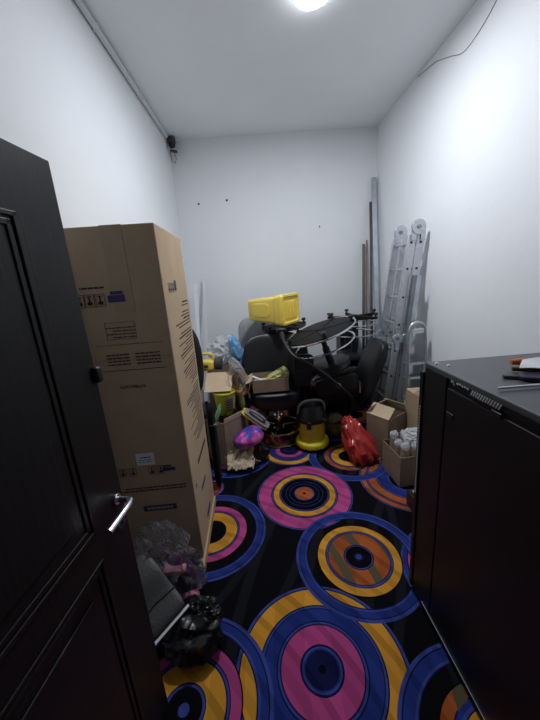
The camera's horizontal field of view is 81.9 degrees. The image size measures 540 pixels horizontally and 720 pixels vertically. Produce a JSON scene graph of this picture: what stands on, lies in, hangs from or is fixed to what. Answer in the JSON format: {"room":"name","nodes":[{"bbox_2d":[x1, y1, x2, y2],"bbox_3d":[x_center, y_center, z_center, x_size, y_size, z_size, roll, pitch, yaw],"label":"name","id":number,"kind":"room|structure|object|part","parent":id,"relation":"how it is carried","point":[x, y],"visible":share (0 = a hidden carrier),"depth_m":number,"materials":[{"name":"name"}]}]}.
{"room":"storage room","nodes":[
{"label":"storage room","id":0,"kind":"room"},
{"bbox_2d":[0,0,193,329],"bbox_3d":[-1.101,-0.462,2.066,0.120,3.400,4.425,-4,15,-1],"label":"wall","id":1,"kind":"structure","parent":0,"point":[65,101],"depth_m":1.81,"materials":[{"name":"paint"}]},
{"bbox_2d":[167,136,177,162],"bbox_3d":[-1.159,-2.502,3.708,0.098,0.253,0.112,-5,15,-2],"label":"security camera","id":2,"kind":"object","parent":1,"relation":"attached to","point":[171,141],"visible":1,"depth_m":3.66,"materials":[{"name":"grey plastic"}]},
{"bbox_2d":[170,126,377,400],"bbox_3d":[0.154,-1.127,4.266,2.796,3.400,0.120,-4,15,0],"label":"wall","id":3,"kind":"structure","parent":0,"point":[267,240],"depth_m":4.03,"materials":[{"name":"paint"}]},
{"bbox_2d":[82,0,476,139],"bbox_3d":[0.122,-2.140,1.216,3.100,0.100,5.800,-5,15,-2],"label":"ceiling","id":4,"kind":"structure","parent":0,"point":[203,68],"depth_m":2.47,"materials":[{"name":"paint"}]},
{"bbox_2d":[74,0,167,137],"bbox_3d":[-1.132,-2.062,1.554,0.047,0.047,4.212,-4,15,-1],"label":"cable conduit","id":5,"kind":"object","parent":4,"relation":"attached to","point":[94,24],"visible":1,"depth_m":2.30,"materials":[{"name":"white plastic"}]},
{"bbox_2d":[293,0,326,9],"bbox_3d":[0.258,-2.259,1.919,0.244,0.043,0.244,-5,15,-2],"label":"ceiling lamp","id":6,"kind":"object","parent":4,"relation":"attached to","point":[302,4],"visible":1,"depth_m":1.97,"materials":[{"name":"white plastic"}]},
{"bbox_2d":[155,398,480,719],"bbox_3d":[0.363,1.228,2.098,3.100,0.080,5.800,-5,15,-2],"label":"floor","id":7,"kind":"structure","parent":0,"point":[308,564],"depth_m":1.65,"materials":[{"name":"carpet"}]},
{"bbox_2d":[0,138,168,719],"bbox_3d":[-0.518,0.583,0.617,0.141,2.019,0.940,-3,15,4],"label":"door","id":8,"kind":"structure","parent":7,"relation":"on","point":[77,642],"depth_m":0.76,"materials":[{"name":"black wood"}]},
{"bbox_3d":[-0.544,0.163,0.497,0.006,0.710,0.457,-3,15,4],"label":"raised panel","id":9,"kind":"part","parent":8,"relation":"part of","materials":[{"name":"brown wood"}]},
{"bbox_3d":[-0.544,0.163,0.497,0.006,0.850,0.597,-3,15,4],"label":"panel moulding","id":10,"kind":"part","parent":8,"relation":"part of","materials":[{"name":"brown wood"}]},
{"bbox_3d":[-0.483,1.017,0.721,0.006,0.740,0.597,-3,15,4],"label":"panel moulding","id":11,"kind":"part","parent":8,"relation":"part of","materials":[{"name":"brown wood"}]},
{"bbox_3d":[-0.483,1.017,0.721,0.006,0.600,0.457,-3,15,4],"label":"raised panel","id":12,"kind":"part","parent":8,"relation":"part of","materials":[{"name":"brown wood"}]},
{"bbox_3d":[-0.491,0.446,0.997,0.009,0.036,0.036,-3,15,4],"label":"handle","id":13,"kind":"part","parent":8,"relation":"part of","materials":[{"name":"silver metal"}]},
{"bbox_3d":[-0.461,0.461,0.934,0.060,0.023,0.145,-3,15,4],"label":"lever","id":14,"kind":"part","parent":8,"relation":"part of","materials":[{"name":"silver metal"}]},
{"bbox_3d":[-0.485,0.528,1.018,0.011,0.044,0.044,-3,15,4],"label":"keyhole plate","id":15,"kind":"part","parent":8,"relation":"part of","materials":[{"name":"grey metal"}]},
{"bbox_2d":[134,519,207,599],"bbox_3d":[-0.538,1.110,1.684,0.358,0.500,0.227,-5,15,-2],"label":"wrapped bundle","id":16,"kind":"object","parent":7,"relation":"on","point":[166,544],"visible":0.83,"depth_m":1.65,"materials":[{"name":"clear plastic film"},{"name":"pink cloth"}]},
{"bbox_2d":[159,594,224,668],"bbox_3d":[-0.380,1.290,1.519,0.311,0.234,0.306,-5,15,-2],"label":"bag","id":17,"kind":"object","parent":7,"relation":"on","point":[196,636],"visible":0.9,"depth_m":1.43,"materials":[{"name":"plastic"}]},
{"bbox_2d":[136,553,188,645],"bbox_3d":[-0.581,1.128,1.492,0.322,0.214,0.208,6,18,35],"label":"panel","id":18,"kind":"object","parent":17,"relation":"on","point":[165,605],"visible":0.52,"depth_m":1.48,"materials":[{"name":"grey plastic"}]},
{"bbox_2d":[194,283,205,428],"bbox_3d":[-0.868,-0.062,3.833,0.045,1.705,0.678,-5,15,-2],"label":"tube","id":19,"kind":"object","parent":7,"relation":"on","point":[197,318],"visible":0.44,"depth_m":3.87,"materials":[{"name":"plastic"}]},
{"bbox_2d":[192,329,208,450],"bbox_3d":[-0.776,0.341,2.987,0.340,1.340,0.358,-7,15,-12],"label":"office chair","id":20,"kind":"object","parent":7,"relation":"on","point":[199,359],"visible":0.12,"depth_m":2.99,"materials":[{"name":"black plastic"}]},
{"bbox_3d":[-0.821,0.019,3.004,0.340,0.720,0.090,-7,15,-12],"label":"backrest","id":21,"kind":"part","parent":20,"relation":"part of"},
{"bbox_3d":[-0.759,0.510,3.012,0.320,0.090,0.320,-7,15,-12],"label":"seat","id":22,"kind":"part","parent":20,"relation":"part of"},
{"bbox_2d":[202,279,209,402],"bbox_3d":[-0.829,-0.162,4.084,0.035,1.758,0.593,-4,15,2],"label":"strip","id":23,"kind":"object","parent":7,"relation":"on","point":[203,280],"visible":0.49,"depth_m":4.10,"materials":[{"name":"plastic"}]},
{"bbox_2d":[199,496,215,570],"bbox_3d":[-0.636,1.201,2.176,0.444,0.072,0.636,-5,15,-2],"label":"wooden skid","id":24,"kind":"object","parent":7,"relation":"on","point":[204,557],"visible":0.07,"depth_m":2.11,"materials":[{"name":"brown wood"}]},
{"bbox_2d":[63,223,213,556],"bbox_3d":[-0.712,0.233,1.952,0.441,1.919,0.579,-5,15,-2],"label":"cardboard box","id":25,"kind":"object","parent":24,"relation":"on","point":[130,281],"visible":1,"depth_m":1.65,"materials":[{"name":"cardboard"}]},
{"bbox_2d":[79,287,103,289],"bbox_3d":[-0.859,-0.345,1.495,0.115,0.008,0.001,-5,15,-2],"label":"print","id":26,"kind":"object","parent":25,"relation":"attached to","point":[80,288],"depth_m":1.50},
{"bbox_2d":[96,321,162,371],"bbox_3d":[-0.711,-0.070,1.576,0.330,0.250,0.001,-5,15,-2],"label":"print","id":27,"kind":"object","parent":25,"relation":"attached to","point":[121,346],"depth_m":1.58},
{"bbox_2d":[122,483,185,492],"bbox_3d":[-0.669,0.737,1.786,0.370,0.025,0.001,-5,15,-2],"label":"print","id":28,"kind":"object","parent":25,"relation":"attached to","point":[153,487],"depth_m":1.79},
{"bbox_2d":[176,309,189,328],"bbox_3d":[-0.529,-0.253,1.893,0.001,0.084,0.389,-5,15,-2],"label":"print","id":29,"kind":"object","parent":25,"relation":"attached to","point":[182,315],"depth_m":1.88},
{"bbox_2d":[180,326,192,359],"bbox_3d":[-0.519,-0.113,1.935,0.001,0.143,0.379,-5,15,-2],"label":"print","id":30,"kind":"object","parent":25,"relation":"attached to","point":[186,338],"depth_m":1.92},
{"bbox_2d":[184,352,196,381],"bbox_3d":[-0.506,0.065,1.986,0.001,0.162,0.370,-5,15,-2],"label":"print","id":31,"kind":"object","parent":25,"relation":"attached to","point":[190,367],"depth_m":1.99},
{"bbox_2d":[187,379,203,439],"bbox_3d":[-0.486,0.341,2.046,0.001,0.339,0.394,-5,15,-2],"label":"print","id":32,"kind":"object","parent":25,"relation":"attached to","point":[194,405],"depth_m":2.03},
{"bbox_2d":[198,438,204,463],"bbox_3d":[-0.467,0.617,2.127,0.001,0.026,0.297,-5,15,-2],"label":"print","id":33,"kind":"object","parent":25,"relation":"attached to","point":[203,442],"depth_m":2.12},
{"bbox_2d":[207,402,221,486],"bbox_3d":[-0.458,0.715,2.590,0.076,0.760,0.147,-8,15,-15],"label":"bundle","id":34,"kind":"object","parent":7,"relation":"on","point":[212,426],"visible":1,"depth_m":2.54,"materials":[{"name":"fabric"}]},
{"bbox_2d":[204,364,238,410],"bbox_3d":[-0.471,0.516,3.242,0.270,0.832,0.510,-4,15,1],"label":"carton","id":35,"kind":"object","parent":7,"relation":"on","point":[216,380],"visible":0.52,"depth_m":3.06,"materials":[{"name":"cardboard"}]},
{"bbox_2d":[202,353,222,370],"bbox_3d":[-0.637,0.014,3.167,0.290,0.186,0.145,-4,15,0],"label":"power tool","id":36,"kind":"object","parent":35,"relation":"on","point":[214,363],"visible":0.52,"depth_m":3.12,"materials":[{"name":"yellow plastic"}]},
{"bbox_3d":[-0.670,-0.028,3.158,0.218,0.097,0.028,-4,15,0],"label":"handle","id":37,"kind":"part","parent":36,"relation":"part of","materials":[{"name":"yellow plastic"}]},
{"bbox_3d":[-0.525,0.036,3.176,0.070,0.124,0.124,-4,15,0],"label":"motor","id":38,"kind":"part","parent":36,"relation":"part of","materials":[{"name":"grey plastic"}]},
{"bbox_2d":[228,365,249,394],"bbox_3d":[-0.302,0.196,3.013,0.202,0.302,0.130,-5,15,-2],"label":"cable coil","id":39,"kind":"object","parent":35,"relation":"on","point":[237,374],"visible":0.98,"depth_m":3.01,"materials":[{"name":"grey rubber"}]},
{"bbox_2d":[205,410,245,466],"bbox_3d":[-0.419,0.732,3.060,0.279,0.499,0.270,8,19,40],"label":"carton","id":40,"kind":"object","parent":7,"relation":"on","point":[234,423],"visible":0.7,"depth_m":2.93,"materials":[{"name":"cardboard"}]},
{"bbox_2d":[215,404,220,423],"bbox_3d":[-0.489,0.517,2.894,0.082,0.237,0.042,-5,15,-2],"label":"packet","id":41,"kind":"object","parent":40,"relation":"in","point":[217,414],"visible":0.74,"depth_m":2.87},
{"bbox_2d":[213,388,235,415],"bbox_3d":[-0.433,0.406,3.025,0.226,0.229,0.226,-5,15,-2],"label":"tub","id":42,"kind":"object","parent":40,"relation":"on","point":[226,399],"visible":0.66,"depth_m":2.94,"materials":[{"name":"yellow plastic"}]},
{"bbox_2d":[226,398,232,410],"bbox_3d":[-0.378,0.421,2.943,0.066,0.110,0.014,-13,17,-31],"label":"print","id":43,"kind":"object","parent":42,"relation":"attached to","point":[229,401],"depth_m":2.94},
{"bbox_2d":[229,334,244,370],"bbox_3d":[-0.334,0.277,3.549,0.176,1.165,0.224,-5,15,-2],"label":"bag","id":44,"kind":"object","parent":7,"relation":"on","point":[236,351],"visible":0.38,"depth_m":3.36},
{"bbox_2d":[228,357,248,426],"bbox_3d":[-0.289,0.448,3.186,0.170,0.998,0.151,5,17,31],"label":"bag","id":45,"kind":"object","parent":7,"relation":"on","point":[242,404],"visible":0.56,"depth_m":3.08,"materials":[{"name":"clear plastic"}]},
{"bbox_2d":[225,446,254,470],"bbox_3d":[-0.278,0.905,2.877,0.282,0.154,0.201,-5,15,-2],"label":"rag","id":46,"kind":"object","parent":7,"relation":"on","point":[239,459],"visible":0.87,"depth_m":2.87,"materials":[{"name":"fabric"}]},
{"bbox_2d":[234,425,263,449],"bbox_3d":[-0.203,0.727,2.925,0.283,0.188,0.210,-9,16,-20],"label":"bag","id":47,"kind":"object","parent":46,"relation":"on","point":[251,435],"visible":1,"depth_m":2.85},
{"bbox_2d":[241,408,269,429],"bbox_3d":[-0.137,0.568,3.006,0.263,0.211,0.098,-2,15,9],"label":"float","id":48,"kind":"object","parent":47,"relation":"on","point":[253,416],"visible":0.99,"depth_m":2.97,"materials":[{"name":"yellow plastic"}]},
{"bbox_3d":[-0.115,0.532,2.972,0.192,0.060,0.028,35,37,-2],"label":"handle","id":49,"kind":"part","parent":48,"relation":"part of","materials":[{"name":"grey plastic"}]},
{"bbox_2d":[244,393,250,425],"bbox_3d":[-0.255,0.587,3.331,0.090,0.620,0.090,-5,15,-2],"label":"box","id":50,"kind":"object","parent":7,"relation":"on","point":[247,395],"visible":0.02,"depth_m":3.25,"materials":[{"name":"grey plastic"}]},
{"bbox_2d":[252,441,269,460],"bbox_3d":[-0.111,0.888,3.014,0.235,0.219,0.208,-5,15,-2],"label":"bag","id":51,"kind":"object","parent":7,"relation":"on","point":[261,451],"visible":0.56,"depth_m":2.94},
{"bbox_2d":[238,317,284,417],"bbox_3d":[-0.106,0.110,3.851,0.500,1.259,0.503,-5,15,-2],"label":"chair","id":52,"kind":"object","parent":7,"relation":"on","point":[247,328],"visible":0.23,"depth_m":3.84,"materials":[{"name":"fabric"}]},
{"bbox_3d":[-0.145,-0.328,3.910,0.500,0.438,0.166,-5,15,-2],"label":"backrest","id":53,"kind":"part","parent":52,"relation":"part of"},
{"bbox_2d":[243,332,307,448],"bbox_3d":[0.087,0.299,3.338,0.710,1.126,0.616,-5,15,-2],"label":"barber chair","id":54,"kind":"object","parent":7,"relation":"on","point":[265,352],"visible":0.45,"depth_m":3.35,"materials":[{"name":"black leather"}]},
{"bbox_2d":[246,371,288,393],"bbox_3d":[-0.032,0.224,3.169,0.424,0.137,0.260,-5,15,-2],"label":"carton","id":55,"kind":"object","parent":54,"relation":"on","point":[281,384],"visible":0.83,"depth_m":3.05,"materials":[{"name":"cardboard"}]},
{"bbox_2d":[267,366,288,378],"bbox_3d":[0.078,0.139,3.155,0.234,0.138,0.149,-5,15,-2],"label":"packet","id":56,"kind":"object","parent":55,"relation":"in","point":[282,372],"visible":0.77,"depth_m":3.10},
{"bbox_3d":[0.052,0.352,3.321,0.530,0.191,0.540,-5,15,-2],"label":"seat","id":57,"kind":"part","parent":54,"relation":"part of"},
{"bbox_3d":[0.060,-0.049,3.422,0.700,0.493,0.276,-5,15,-2],"label":"backrest","id":58,"kind":"part","parent":54,"relation":"part of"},
{"bbox_3d":[0.080,0.464,3.352,0.340,0.030,0.340,-5,15,-2],"label":"seat plate","id":59,"kind":"part","parent":54,"relation":"part of","materials":[{"name":"black plastic"}]},
{"bbox_3d":[0.103,0.793,3.438,0.512,0.120,0.512,-5,15,-2],"label":"plate","id":60,"kind":"part","parent":54,"relation":"part of","materials":[{"name":"black metal"}]},
{"bbox_2d":[291,354,313,386],"bbox_3d":[0.327,0.104,3.141,0.230,0.338,0.130,-6,15,-9],"label":"cushion","id":61,"kind":"object","parent":54,"relation":"on","point":[302,374],"visible":0.83,"depth_m":3.09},
{"bbox_2d":[287,387,304,417],"bbox_3d":[0.367,0.389,3.899,0.320,0.630,0.420,-5,15,-2],"label":"storage box","id":62,"kind":"object","parent":7,"relation":"on","point":[292,412],"visible":0.02,"depth_m":3.73,"materials":[{"name":"plastic"}]},
{"bbox_2d":[261,317,305,332],"bbox_3d":[0.165,-0.176,3.654,0.532,0.598,0.529,-1,15,11],"label":"stool","id":63,"kind":"object","parent":62,"relation":"on","point":[271,328],"visible":0.33,"depth_m":3.51,"materials":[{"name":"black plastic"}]},
{"bbox_2d":[248,292,299,325],"bbox_3d":[0.029,-0.563,3.431,0.473,0.324,0.372,6,18,33],"label":"storage bin","id":64,"kind":"object","parent":63,"relation":"on","point":[283,309],"visible":1,"depth_m":3.29,"materials":[{"name":"plastic"}]},
{"bbox_3d":[-0.103,-0.530,3.344,0.240,0.150,0.014,8,19,38],"label":"panel","id":65,"kind":"part","parent":64,"relation":"part of","materials":[{"name":"yellow plastic"}]},
{"bbox_2d":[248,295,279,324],"bbox_3d":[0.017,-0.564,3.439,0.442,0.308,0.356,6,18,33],"label":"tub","id":66,"kind":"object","parent":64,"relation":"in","point":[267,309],"depth_m":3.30,"materials":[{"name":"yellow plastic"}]},
{"bbox_3d":[0.205,-0.545,3.315,0.051,0.324,0.372,6,18,33],"label":"lid","id":67,"kind":"part","parent":64,"relation":"part of","materials":[{"name":"yellow plastic"}]},
{"bbox_2d":[276,328,353,450],"bbox_3d":[0.463,0.290,3.061,0.716,1.230,0.388,-5,15,-2],"label":"vacuum","id":68,"kind":"object","parent":7,"relation":"on","point":[311,416],"visible":1,"depth_m":3.05,"materials":[{"name":"yellow plastic"}]},
{"bbox_3d":[0.409,0.451,3.075,0.288,0.169,0.094,-5,15,-2],"label":"handle","id":69,"kind":"part","parent":68,"relation":"part of","materials":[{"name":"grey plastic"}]},
{"bbox_2d":[298,423,324,442],"bbox_3d":[0.427,0.691,3.184,0.284,0.220,0.284,-5,15,-2],"label":"tub","id":70,"kind":"object","parent":68,"relation":"in","point":[308,432],"depth_m":3.08,"materials":[{"name":"yellow plastic"}]},
{"bbox_2d":[325,412,342,436],"bbox_3d":[0.701,0.707,3.364,0.237,0.286,0.191,-5,15,-2],"label":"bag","id":71,"kind":"object","parent":7,"relation":"on","point":[331,430],"visible":0.57,"depth_m":3.29,"materials":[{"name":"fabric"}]},
{"bbox_2d":[314,356,363,413],"bbox_3d":[0.857,0.303,4.016,0.620,0.670,0.373,-5,15,-2],"label":"trunk","id":72,"kind":"object","parent":7,"relation":"on","point":[330,408],"visible":0.02,"depth_m":3.92,"materials":[{"name":"black plastic"}]},
{"bbox_2d":[327,309,377,361],"bbox_3d":[1.014,-0.302,3.778,0.604,0.578,0.577,-6,16,-2],"label":"stool","id":73,"kind":"object","parent":72,"relation":"on","point":[354,353],"visible":0.72,"depth_m":3.71,"materials":[{"name":"black plastic"}]},
{"bbox_3d":[1.037,-0.060,3.817,0.390,0.090,0.390,-6,16,-2],"label":"seat","id":74,"kind":"part","parent":73,"relation":"part of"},
{"bbox_2d":[303,337,388,418],"bbox_3d":[0.805,0.289,3.420,0.851,1.005,0.561,-5,15,-2],"label":"recliner chair","id":75,"kind":"object","parent":7,"relation":"on","point":[361,384],"visible":0.65,"depth_m":3.19,"materials":[{"name":"black leather"}]},
{"bbox_2d":[286,313,355,376],"bbox_3d":[0.493,-0.140,3.056,0.684,0.602,0.700,1,16,20],"label":"stool","id":76,"kind":"object","parent":75,"relation":"on","point":[323,331],"visible":0.97,"depth_m":2.97,"materials":[{"name":"black plastic"}]},
{"bbox_3d":[0.622,0.052,3.127,0.390,0.090,0.390,-22,17,2],"label":"seat","id":77,"kind":"part","parent":76,"relation":"part of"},
{"bbox_3d":[0.683,0.258,3.183,0.468,0.246,0.070,-5,15,-2],"label":"panel","id":78,"kind":"part","parent":75,"relation":"part of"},
{"bbox_3d":[0.674,0.133,3.150,0.435,0.103,0.065,-5,15,-2],"label":"armrest","id":79,"kind":"part","parent":75,"relation":"part of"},
{"bbox_3d":[0.737,0.329,3.473,0.544,0.221,0.400,-5,15,-2],"label":"seat","id":80,"kind":"part","parent":75,"relation":"part of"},
{"bbox_3d":[1.065,0.118,3.378,0.310,0.690,0.460,-5,15,-2],"label":"backrest","id":81,"kind":"part","parent":75,"relation":"part of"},
{"bbox_2d":[336,321,357,353],"bbox_3d":[1.060,-0.022,4.270,0.240,1.140,0.226,-5,15,-2],"label":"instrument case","id":82,"kind":"object","parent":7,"relation":"on","point":[340,342],"visible":0.02,"depth_m":4.10,"materials":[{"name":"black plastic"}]},
{"bbox_2d":[341,416,379,466],"bbox_3d":[0.831,0.761,2.923,0.277,0.430,0.376,-8,15,-14],"label":"bag","id":83,"kind":"object","parent":7,"relation":"on","point":[359,444],"visible":1,"depth_m":2.84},
{"bbox_2d":[362,244,364,406],"bbox_3d":[1.226,-0.456,4.074,0.035,2.052,0.607,0,15,16],"label":"metal pole","id":84,"kind":"object","parent":7,"relation":"on","point":[363,245],"visible":0.73,"depth_m":4.07,"materials":[{"name":"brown metal"}]},
{"bbox_2d":[365,240,367,405],"bbox_3d":[1.266,-0.486,4.079,0.022,2.099,0.577,0,15,16],"label":"metal pole","id":85,"kind":"object","parent":7,"relation":"on","point":[366,240],"visible":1,"depth_m":4.07,"materials":[{"name":"metal"}]},
{"bbox_2d":[369,202,372,337],"bbox_3d":[1.296,-0.693,3.968,0.030,2.550,0.660,-1,15,13],"label":"metal profile","id":86,"kind":"object","parent":7,"relation":"on","point":[370,203],"visible":0.56,"depth_m":3.95,"materials":[{"name":"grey metal"}]},
{"bbox_2d":[371,177,378,402],"bbox_3d":[1.345,-0.830,3.945,0.056,2.835,0.692,-1,15,10],"label":"stud","id":87,"kind":"object","parent":7,"relation":"on","point":[373,180],"visible":0.59,"depth_m":3.91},
{"bbox_2d":[366,398,406,457],"bbox_3d":[1.115,0.648,2.990,0.283,0.486,0.244,-14,18,-33],"label":"carton","id":88,"kind":"object","parent":7,"relation":"on","point":[383,417],"visible":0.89,"depth_m":2.91,"materials":[{"name":"cardboard"}]},
{"bbox_2d":[369,219,425,407],"bbox_3d":[1.278,-0.273,3.219,0.395,2.126,0.384,-5,15,-2],"label":"ladder","id":89,"kind":"object","parent":7,"relation":"on","point":[407,243],"visible":0.83,"depth_m":3.13,"materials":[{"name":"metal"}]},
{"bbox_3d":[1.204,0.229,3.509,0.189,0.980,0.026,-5,15,-2],"label":"rail","id":90,"kind":"part","parent":89,"relation":"part of","materials":[{"name":"metal"}]},
{"bbox_3d":[1.292,0.222,3.513,0.189,0.980,0.026,-5,15,-2],"label":"rail","id":91,"kind":"part","parent":89,"relation":"part of","materials":[{"name":"metal"}]},
{"bbox_3d":[1.254,-0.780,3.253,0.180,0.910,0.026,-5,15,-2],"label":"rail","id":92,"kind":"part","parent":89,"relation":"part of","materials":[{"name":"metal"}]},
{"bbox_3d":[1.223,0.306,3.209,0.189,0.980,0.026,-5,15,-2],"label":"rail","id":93,"kind":"part","parent":89,"relation":"part of","materials":[{"name":"metal"}]},
{"bbox_3d":[1.311,0.299,3.213,0.189,0.980,0.026,-5,15,-2],"label":"rail","id":94,"kind":"part","parent":89,"relation":"part of","materials":[{"name":"metal"}]},
{"bbox_3d":[1.341,-0.787,3.256,0.180,0.910,0.026,-5,15,-2],"label":"rail","id":95,"kind":"part","parent":89,"relation":"part of","materials":[{"name":"metal"}]},
{"bbox_3d":[1.294,-0.214,3.059,0.133,0.230,0.010,-5,15,-2],"label":"hinge plate","id":96,"kind":"part","parent":89,"relation":"part of","materials":[{"name":"metal"}]},
{"bbox_3d":[1.273,-0.703,2.953,0.180,0.910,0.026,-5,15,-2],"label":"rail","id":97,"kind":"part","parent":89,"relation":"part of","materials":[{"name":"metal"}]},
{"bbox_3d":[1.361,-0.710,2.957,0.180,0.910,0.026,-5,15,-2],"label":"rail","id":98,"kind":"part","parent":89,"relation":"part of","materials":[{"name":"metal"}]},
{"bbox_3d":[1.347,-1.146,2.823,0.133,0.110,0.010,-5,15,-2],"label":"hinge plate","id":99,"kind":"part","parent":89,"relation":"part of","materials":[{"name":"metal"}]},
{"bbox_2d":[382,437,415,486],"bbox_3d":[1.197,0.847,2.643,0.360,0.265,0.300,-6,15,-6],"label":"carton","id":100,"kind":"object","parent":7,"relation":"on","point":[401,470],"visible":0.47,"depth_m":2.52,"materials":[{"name":"cardboard"}]},
{"bbox_2d":[390,430,398,449],"bbox_3d":[1.072,0.778,2.694,0.075,0.373,0.075,-16,19,-39],"label":"can","id":101,"kind":"object","parent":100,"relation":"in","point":[394,434],"visible":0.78,"depth_m":2.64,"materials":[{"name":"metal"}]},
{"bbox_2d":[394,439,402,455],"bbox_3d":[1.077,0.817,2.610,0.075,0.340,0.075,-5,15,-2],"label":"can","id":102,"kind":"object","parent":100,"relation":"in","point":[398,442],"visible":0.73,"depth_m":2.56,"materials":[{"name":"metal"}]},
{"bbox_2d":[399,429,404,440],"bbox_3d":[1.162,0.772,2.707,0.075,0.367,0.075,-5,15,-2],"label":"can","id":103,"kind":"object","parent":100,"relation":"in","point":[402,430],"visible":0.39,"depth_m":2.66,"materials":[{"name":"metal"}]},
{"bbox_2d":[400,442,409,457],"bbox_3d":[1.095,0.829,2.528,0.075,0.356,0.075,-3,15,5],"label":"can","id":104,"kind":"object","parent":100,"relation":"in","point":[405,446],"visible":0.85,"depth_m":2.48,"materials":[{"name":"metal"}]},
{"bbox_2d":[403,438,412,456],"bbox_3d":[1.153,0.806,2.609,0.075,0.352,0.075,0,15,15],"label":"can","id":105,"kind":"object","parent":100,"relation":"in","point":[409,441],"visible":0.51,"depth_m":2.55,"materials":[{"name":"metal"}]},
{"bbox_2d":[410,441,416,456],"bbox_3d":[1.178,0.822,2.526,0.075,0.359,0.075,-16,19,-38],"label":"can","id":106,"kind":"object","parent":100,"relation":"in","point":[413,444],"visible":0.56,"depth_m":2.48,"materials":[{"name":"metal"}]},
{"bbox_3d":[1.231,0.793,2.637,0.075,0.353,0.075,-9,16,-19],"label":"can","id":107,"kind":"object","parent":100,"relation":"in","visible":0},
{"bbox_2d":[401,427,416,441],"bbox_3d":[1.217,0.619,2.606,0.228,0.102,0.183,-5,15,-2],"label":"plastic wrap","id":108,"kind":"object","parent":107,"relation":"on","point":[409,433],"visible":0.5,"depth_m":2.58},
{"bbox_2d":[396,275,421,402],"bbox_3d":[1.335,0.014,3.065,0.213,1.639,0.063,-6,15,-9],"label":"channel","id":109,"kind":"object","parent":7,"relation":"on","point":[416,278],"visible":0.52,"depth_m":2.96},
{"bbox_2d":[406,489,413,511],"bbox_3d":[1.157,1.044,2.184,0.260,0.122,0.300,-5,15,-2],"label":"carton","id":110,"kind":"object","parent":7,"relation":"on","point":[410,492],"visible":0.19,"depth_m":2.27,"materials":[{"name":"brown cardboard"}]},
{"bbox_2d":[405,387,419,427],"bbox_3d":[1.404,0.560,2.877,0.202,0.674,0.241,-5,15,-3],"label":"carton","id":111,"kind":"object","parent":7,"relation":"on","point":[412,394],"visible":0.09,"depth_m":2.85,"materials":[{"name":"cardboard"}]},
{"bbox_2d":[402,321,426,403],"bbox_3d":[1.411,0.227,3.015,0.260,1.210,0.175,-5,15,-3],"label":"step ladder","id":112,"kind":"object","parent":7,"relation":"on","point":[408,362],"visible":0.55,"depth_m":2.95,"materials":[{"name":"metal"}]},
{"bbox_3d":[1.328,0.428,3.111,0.021,0.780,0.035,9,19,41],"label":"leg","id":113,"kind":"part","parent":112,"relation":"part of","materials":[{"name":"metal"}]},
{"bbox_3d":[1.412,0.232,2.995,0.260,1.210,0.134,-5,15,-3],"label":"frame","id":114,"kind":"part","parent":112,"relation":"part of","materials":[{"name":"metal"}]},
{"bbox_3d":[1.377,-0.270,2.914,0.129,0.050,0.020,-5,15,-3],"label":"plate","id":115,"kind":"part","parent":112,"relation":"part of","materials":[{"name":"white plastic"}]},
{"bbox_2d":[409,353,539,719],"bbox_3d":[1.058,0.720,1.114,0.614,1.302,0.964,-5,15,-2],"label":"cabinet","id":116,"kind":"object","parent":7,"relation":"on","point":[474,570],"visible":1,"depth_m":1.12,"materials":[{"name":"metal"}]},
{"bbox_3d":[1.031,0.614,1.569,0.612,1.220,0.028,-5,15,-2],"label":"door","id":117,"kind":"part","parent":116,"relation":"part of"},
{"bbox_3d":[0.743,0.647,1.461,0.012,1.240,0.155,-5,15,-2],"label":"corner post","id":118,"kind":"part","parent":116,"relation":"part of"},
{"bbox_3d":[1.016,0.112,0.942,0.600,0.024,0.936,-5,15,-2],"label":"panel","id":119,"kind":"part","parent":116,"relation":"part of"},
{"bbox_2d":[497,383,539,389],"bbox_3d":[0.892,0.075,1.008,0.310,0.032,0.032,-4,15,-1],"label":"screwdriver","id":120,"kind":"object","parent":116,"relation":"on","point":[527,385],"visible":1,"depth_m":1.00,"materials":[{"name":"silver metal"}]},
{"bbox_2d":[502,372,539,382],"bbox_3d":[0.981,0.064,1.044,0.326,0.020,0.075,4,17,29],"label":"tool pouch","id":121,"kind":"object","parent":116,"relation":"on","point":[526,376],"visible":1,"depth_m":1.08,"materials":[{"name":"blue fabric"}]},
{"bbox_2d":[519,357,539,368],"bbox_3d":[1.038,0.011,1.090,0.280,0.035,0.129,4,17,28],"label":"paper sheet","id":122,"kind":"object","parent":121,"relation":"on","point":[531,362],"visible":1,"depth_m":1.11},
{"bbox_2d":[510,358,539,371],"bbox_3d":[1.023,0.018,1.153,0.226,0.040,0.082,1,15,19],"label":"pliers","id":123,"kind":"object","parent":116,"relation":"on","point":[518,361],"visible":0.65,"depth_m":1.16,"materials":[{"name":"plastic"}]},
{"bbox_3d":[1.005,0.007,1.181,0.153,0.029,0.034,2,16,22],"label":"handle","id":124,"kind":"part","parent":123,"relation":"part of","materials":[{"name":"plastic"}]},
{"bbox_3d":[0.987,0.033,1.145,0.165,0.021,0.031,-1,15,12],"label":"handle","id":125,"kind":"part","parent":123,"relation":"part of","materials":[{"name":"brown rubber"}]},
{"bbox_3d":[-0.535,0.422,3.684,0.250,0.800,0.280,-5,15,-2],"label":"carton","id":126,"kind":"object","parent":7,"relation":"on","visible":0},
{"bbox_2d":[206,335,230,363],"bbox_3d":[-0.524,-0.116,3.519,0.392,0.343,0.316,-5,15,-2],"label":"clear bag","id":127,"kind":"object","parent":126,"relation":"on","point":[219,346],"visible":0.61,"depth_m":3.40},
{"bbox_2d":[377,0,539,404],"bbox_3d":[1.581,-0.669,2.127,0.120,3.400,4.311,-4,15,-1],"label":"wall","id":128,"kind":"structure","parent":0,"point":[459,150],"depth_m":2.25,"materials":[{"name":"paint"}]},
{"bbox_2d":[418,0,496,76],"bbox_3d":[1.390,-2.310,2.185,0.009,0.212,1.401,-4,15,-2],"label":"wire","id":129,"kind":"object","parent":128,"relation":"attached to","point":[496,0],"visible":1,"depth_m":2.22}
]}

